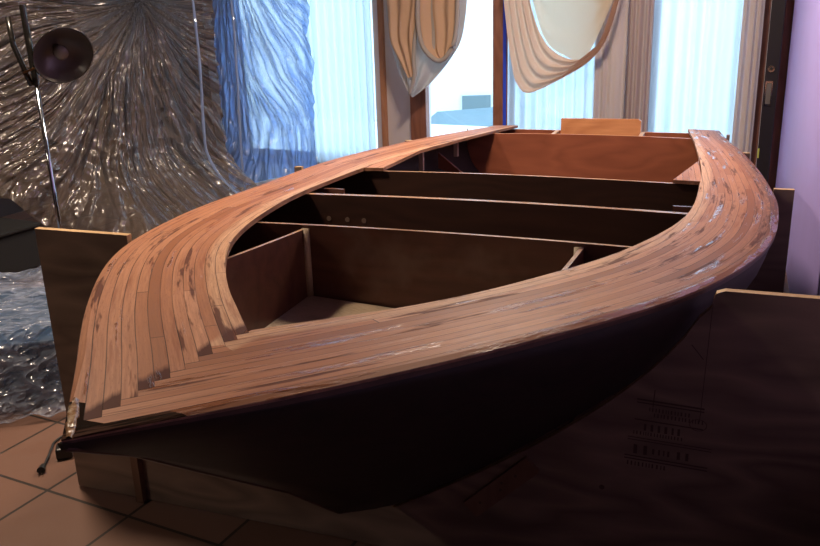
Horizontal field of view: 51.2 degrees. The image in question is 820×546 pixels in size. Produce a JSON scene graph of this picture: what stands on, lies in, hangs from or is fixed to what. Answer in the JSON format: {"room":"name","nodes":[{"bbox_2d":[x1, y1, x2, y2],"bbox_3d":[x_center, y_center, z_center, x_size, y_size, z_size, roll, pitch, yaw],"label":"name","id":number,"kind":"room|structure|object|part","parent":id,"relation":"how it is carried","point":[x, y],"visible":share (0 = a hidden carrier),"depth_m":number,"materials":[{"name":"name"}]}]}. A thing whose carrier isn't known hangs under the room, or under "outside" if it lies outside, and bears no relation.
{"room":"boat workshop","nodes":[
{"label":"boat workshop","id":0,"kind":"room"},
{"bbox_2d":[0,3,215,216],"bbox_3d":[-3.626,-1.064,3.775,0.120,2.550,8.100,7,20,26],"label":"wall","id":1,"kind":"structure","parent":0,"point":[7,206],"depth_m":5.85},
{"bbox_2d":[0,164,789,545],"bbox_3d":[-0.174,0.639,2.490,7.850,0.100,8.370,7,20,26],"label":"floor","id":2,"kind":"structure","parent":0,"point":[49,508],"depth_m":2.34,"materials":[{"name":"tile"}]},
{"bbox_2d":[0,217,40,282],"bbox_3d":[-2.433,-0.119,4.438,0.980,0.270,0.490,7,20,26],"label":"chest","id":3,"kind":"object","parent":2,"relation":"on","point":[19,252],"visible":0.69,"depth_m":4.32,"materials":[{"name":"black"}]},
{"bbox_3d":[-2.437,-0.238,4.399,0.980,0.020,0.490,7,20,26],"label":"lid","id":4,"kind":"part","parent":3,"relation":"part of","materials":[{"name":"black"}]},
{"bbox_2d":[0,287,61,402],"bbox_3d":[-1.592,0.281,3.157,0.744,0.244,0.624,-6,18,-11],"label":"storage bin","id":5,"kind":"object","parent":2,"relation":"on","point":[41,347],"visible":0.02,"depth_m":2.95,"materials":[{"name":"plastic"}]},
{"bbox_2d":[0,265,65,423],"bbox_3d":[-1.580,0.207,3.201,0.975,0.346,0.966,-6,18,-11],"label":"plastic sheet","id":6,"kind":"object","parent":5,"relation":"on","point":[8,406],"visible":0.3,"depth_m":2.88,"materials":[{"name":"grey plastic"}]},
{"bbox_2d":[5,5,92,228],"bbox_3d":[-1.365,-0.347,3.324,0.334,1.330,0.261,9,21,30],"label":"floor lamp","id":7,"kind":"object","parent":2,"relation":"on","point":[60,55],"visible":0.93,"depth_m":3.18,"materials":[{"name":"black metal"}]},
{"bbox_3d":[-1.451,-0.821,3.175,0.064,0.253,0.025,-2,18,0],"label":"arm","id":8,"kind":"part","parent":7,"relation":"part of","materials":[{"name":"black metal"}]},
{"bbox_3d":[-1.297,-0.818,3.164,0.052,0.059,0.072,-14,22,-32],"label":"bulb","id":9,"kind":"part","parent":7,"relation":"part of","materials":[{"name":"white glass"}]},
{"bbox_3d":[-1.274,-0.800,3.149,0.184,0.202,0.177,-2,18,0],"label":"lamp shade","id":10,"kind":"part","parent":7,"relation":"part of","materials":[{"name":"black metal"}]},
{"bbox_2d":[37,435,61,473],"bbox_3d":[-1.057,0.526,2.723,0.164,0.023,0.401,9,21,30],"label":"extension cord","id":11,"kind":"object","parent":2,"relation":"on","point":[41,469],"visible":0.48,"depth_m":2.59,"materials":[{"name":"black rubber"}]},
{"bbox_2d":[55,444,72,459],"bbox_3d":[-1.065,0.548,2.634,0.048,0.037,0.048,-7,19,-16],"label":"power adapter","id":12,"kind":"object","parent":2,"relation":"on","point":[60,454],"visible":0.58,"depth_m":2.61,"materials":[{"name":"black plastic"}]},
{"bbox_2d":[0,0,256,240],"bbox_3d":[-1.614,-1.375,4.900,0.652,2.303,1.696,12,23,36],"label":"plastic sheet","id":13,"kind":"object","parent":2,"relation":"on","point":[129,126],"visible":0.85,"depth_m":5.15,"materials":[{"name":"brown"}]},
{"bbox_2d":[192,0,236,193],"bbox_3d":[-1.155,-1.475,5.159,0.103,2.280,0.638,-17,24,-39],"label":"plastic","id":14,"kind":"object","parent":13,"relation":"hanging from","point":[193,5],"visible":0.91,"depth_m":5.45,"materials":[{"name":"blue"}]},
{"bbox_2d":[230,0,245,189],"bbox_3d":[-1.163,-1.631,5.639,0.020,2.280,0.104,8,21,29],"label":"plastic","id":15,"kind":"object","parent":13,"relation":"hanging from","point":[231,1],"visible":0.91,"depth_m":5.75,"materials":[{"name":"blue"}]},
{"bbox_2d":[212,0,316,186],"bbox_3d":[-1.063,-1.823,6.218,0.098,2.303,1.000,11,22,34],"label":"plastic sheet","id":16,"kind":"object","parent":2,"relation":"on","point":[275,62],"visible":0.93,"depth_m":6.35,"materials":[{"name":"blue"}]},
{"bbox_2d":[35,227,819,545],"bbox_3d":[-0.047,0.327,2.022,1.965,0.769,0.039,5,19,20],"label":"stand","id":17,"kind":"object","parent":2,"relation":"on","point":[717,443],"visible":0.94,"depth_m":1.85,"materials":[{"name":"brown wood"}]},
{"bbox_2d":[294,166,794,292],"bbox_3d":[0.413,-0.034,3.229,1.841,0.677,0.020,5,19,20],"label":"mold","id":18,"kind":"object","parent":2,"relation":"on","point":[770,277],"visible":0.11,"depth_m":2.89,"materials":[{"name":"brown wood"}]},
{"bbox_2d":[57,118,778,513],"bbox_3d":[0.330,-0.088,3.019,1.740,0.771,4.281,5,19,20],"label":"wooden boat","id":19,"kind":"object","parent":18,"relation":"on","point":[385,326],"visible":0.99,"depth_m":1.70,"materials":[{"name":"brown wood"}]},
{"bbox_3d":[-0.240,0.375,1.498,0.010,0.653,0.901,5,19,20],"label":"stem","id":20,"kind":"part","parent":19,"relation":"part of","materials":[{"name":"brown wood"}]},
{"bbox_3d":[-0.403,0.041,2.093,0.010,0.247,0.652,5,19,20],"label":"panel","id":21,"kind":"part","parent":19,"relation":"part of","materials":[{"name":"brown wood"}]},
{"bbox_3d":[-0.300,-0.261,3.052,0.147,0.086,0.012,5,19,20],"label":"stub frame","id":22,"kind":"part","parent":19,"relation":"part of","materials":[{"name":"brown wood"}]},
{"bbox_3d":[0.314,0.101,1.837,0.010,0.247,0.652,5,19,20],"label":"panel","id":23,"kind":"part","parent":19,"relation":"part of","materials":[{"name":"brown wood"}]},
{"bbox_3d":[0.880,-0.161,2.632,0.140,0.086,0.012,5,19,20],"label":"stub frame","id":24,"kind":"part","parent":19,"relation":"part of","materials":[{"name":"brown wood"}]},
{"bbox_2d":[507,0,595,129],"bbox_3d":[0.987,-1.698,5.777,0.703,2.170,0.046,7,20,26],"label":"sheer curtain","id":25,"kind":"object","parent":2,"relation":"on","point":[571,96],"visible":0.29,"depth_m":5.95,"materials":[{"name":"white fabric"}]},
{"bbox_2d":[405,140,749,158],"bbox_3d":[0.752,-0.317,4.160,1.633,0.616,0.018,5,19,20],"label":"mold","id":26,"kind":"object","parent":2,"relation":"on","point":[745,153],"visible":0.08,"depth_m":3.79,"materials":[{"name":"brown wood"}]},
{"bbox_2d":[593,0,628,118],"bbox_3d":[1.319,-1.688,5.567,0.207,2.280,0.037,7,20,24],"label":"drape","id":27,"kind":"object","parent":2,"relation":"on","point":[610,61],"visible":0.52,"depth_m":5.67,"materials":[{"name":"beige fabric"}]},
{"bbox_2d":[624,0,654,131],"bbox_3d":[1.480,-1.663,5.474,0.159,2.280,0.043,9,21,29],"label":"drape","id":28,"kind":"object","parent":2,"relation":"on","point":[641,13],"visible":0.58,"depth_m":5.57,"materials":[{"name":"beige fabric"}]},
{"bbox_2d":[731,0,764,153],"bbox_3d":[2.083,-1.589,5.190,0.124,2.280,0.026,7,20,26],"label":"drape","id":29,"kind":"object","parent":2,"relation":"on","point":[753,10],"visible":0.7,"depth_m":5.30,"materials":[{"name":"beige fabric"}]},
{"bbox_2d":[756,0,785,182],"bbox_3d":[2.196,-1.311,5.161,0.077,1.798,0.039,7,20,26],"label":"door","id":30,"kind":"structure","parent":2,"relation":"on","point":[778,8],"depth_m":5.21,"materials":[{"name":"brown wood"}]},
{"bbox_3d":[2.189,-1.095,5.222,0.042,0.149,0.004,7,20,26],"label":"vial frame","id":31,"kind":"part","parent":30,"relation":"part of","materials":[{"name":"silver metal"}]},
{"bbox_2d":[209,0,765,163],"bbox_3d":[1.652,-1.816,5.557,7.550,2.550,0.120,7,20,26],"label":"wall","id":32,"kind":"structure","parent":0,"point":[398,99],"depth_m":6.58,"materials":[{"name":"grey paint"}]},
{"bbox_2d":[305,0,375,162],"bbox_3d":[-0.577,-1.914,6.591,0.617,2.170,0.046,7,20,26],"label":"sheer curtain","id":33,"kind":"object","parent":32,"relation":"hanging from","point":[338,35],"visible":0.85,"depth_m":6.70,"materials":[{"name":"white fabric"}]},
{"bbox_2d":[372,10,377,139],"bbox_3d":[-0.833,-1.962,6.829,1.310,2.110,0.040,7,20,26],"label":"window","id":34,"kind":"structure","parent":32,"relation":"in","point":[372,10],"depth_m":6.63,"materials":[{"name":"glass"}]},
{"bbox_2d":[372,0,382,147],"bbox_3d":[-0.256,-1.920,6.466,0.050,2.300,0.011,7,20,26],"label":"trim","id":35,"kind":"structure","parent":32,"relation":"attached to","point":[374,2],"depth_m":6.59,"materials":[{"name":"grey paint"}]},
{"bbox_2d":[377,0,388,146],"bbox_3d":[-0.220,-1.913,6.439,0.040,2.300,0.029,7,20,26],"label":"trim","id":36,"kind":"structure","parent":32,"relation":"attached to","point":[380,8],"depth_m":6.55,"materials":[{"name":"orange wood"}]},
{"bbox_2d":[410,87,428,139],"bbox_3d":[0.049,-1.877,6.304,0.133,2.300,0.034,7,20,26],"label":"trim","id":37,"kind":"structure","parent":32,"relation":"attached to","point":[418,103],"depth_m":6.51,"materials":[{"name":"brown wood"}]},
{"bbox_2d":[427,85,429,136],"bbox_3d":[0.367,-1.808,6.237,0.575,2.110,0.040,7,20,26],"label":"window","id":38,"kind":"structure","parent":32,"relation":"in","point":[428,85],"depth_m":6.57,"materials":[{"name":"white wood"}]},
{"bbox_2d":[493,0,507,125],"bbox_3d":[0.656,-1.799,6.005,0.145,2.300,0.034,7,20,26],"label":"trim","id":39,"kind":"structure","parent":32,"relation":"attached to","point":[497,4],"depth_m":6.10,"materials":[{"name":"brown wood"}]},
{"bbox_2d":[503,0,505,124],"bbox_3d":[0.659,-1.934,5.935,0.024,2.000,0.002,7,20,26],"label":"tape","id":40,"kind":"object","parent":32,"relation":"attached to","point":[504,18],"visible":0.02,"depth_m":6.09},
{"bbox_2d":[648,0,743,141],"bbox_3d":[1.834,-1.603,5.401,0.643,2.170,0.045,7,20,26],"label":"sheer curtain","id":41,"kind":"object","parent":32,"relation":"hanging from","point":[696,43],"visible":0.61,"depth_m":5.50,"materials":[{"name":"white fabric"}]},
{"bbox_2d":[751,0,771,165],"bbox_3d":[2.192,-1.599,5.240,0.030,2.300,0.049,7,20,26],"label":"trim","id":42,"kind":"structure","parent":32,"relation":"attached to","point":[768,2],"depth_m":5.35,"materials":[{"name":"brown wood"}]},
{"bbox_2d":[768,0,794,190],"bbox_3d":[2.306,-1.588,5.195,0.065,2.300,0.029,7,20,26],"label":"trim","id":43,"kind":"structure","parent":32,"relation":"attached to","point":[789,3],"depth_m":5.33,"materials":[{"name":"brown wood"}]},
{"bbox_2d":[775,0,819,295],"bbox_3d":[1.007,-0.491,1.565,0.120,2.550,8.200,5,19,20],"label":"wall","id":44,"kind":"structure","parent":0,"point":[798,166],"depth_m":3.75,"materials":[{"name":"purple paint"}]},
{"label":"outside","id":45,"kind":"structure","parent":0,"visible":0},
{"bbox_3d":[-0.151,-4.686,24.505,50.000,0.150,30.500,-2,18,0],"label":"ground","id":46,"kind":"structure","parent":45,"visible":0},
{"bbox_2d":[370,0,492,121],"bbox_3d":[1.804,-6.117,15.564,26.000,8.000,0.450,-2,18,0],"label":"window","id":47,"kind":"structure","parent":46,"relation":"on","point":[466,81],"depth_m":16.12,"materials":[{"name":"white"}]},
{"bbox_2d":[462,95,490,109],"bbox_3d":[1.275,-2.970,16.375,0.540,0.850,0.049,-2,18,0],"label":"window shutter","id":48,"kind":"object","parent":47,"relation":"hanging from","point":[468,101],"depth_m":16.26,"materials":[{"name":"teal paint"}]},
{"bbox_2d":[431,107,492,126],"bbox_3d":[1.210,-1.579,12.333,4.220,1.420,1.760,-4,18,-8],"label":"car","id":49,"kind":"object","parent":46,"relation":"on","point":[478,116],"visible":0.02,"depth_m":12.20,"materials":[{"name":"teal paint"}]},
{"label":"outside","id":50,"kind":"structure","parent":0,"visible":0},
{"bbox_2d":[375,122,485,147],"bbox_3d":[3.302,-0.763,6.504,28.000,0.100,2.300,7,20,26],"label":"ground","id":51,"kind":"structure","parent":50,"point":[436,129],"depth_m":8.86,"materials":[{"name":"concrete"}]},
{"bbox_3d":[0.821,-2.113,5.580,2.390,0.028,1.262,-2,18,0],"label":"curtain rod","id":52,"kind":"object","parent":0,"visible":0},
{"bbox_2d":[386,0,466,96],"bbox_3d":[0.096,-1.724,6.047,0.670,0.959,0.119,8,21,28],"label":"swag","id":53,"kind":"object","parent":52,"relation":"hanging from","point":[424,35],"visible":1,"depth_m":6.04,"materials":[{"name":"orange fabric"}]},
{"bbox_2d":[504,0,618,92],"bbox_3d":[0.988,-1.644,5.636,0.816,0.911,0.060,7,20,26],"label":"swag","id":54,"kind":"object","parent":52,"relation":"hanging from","point":[571,28],"visible":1,"depth_m":5.70,"materials":[{"name":"beige fabric"}]}
]}

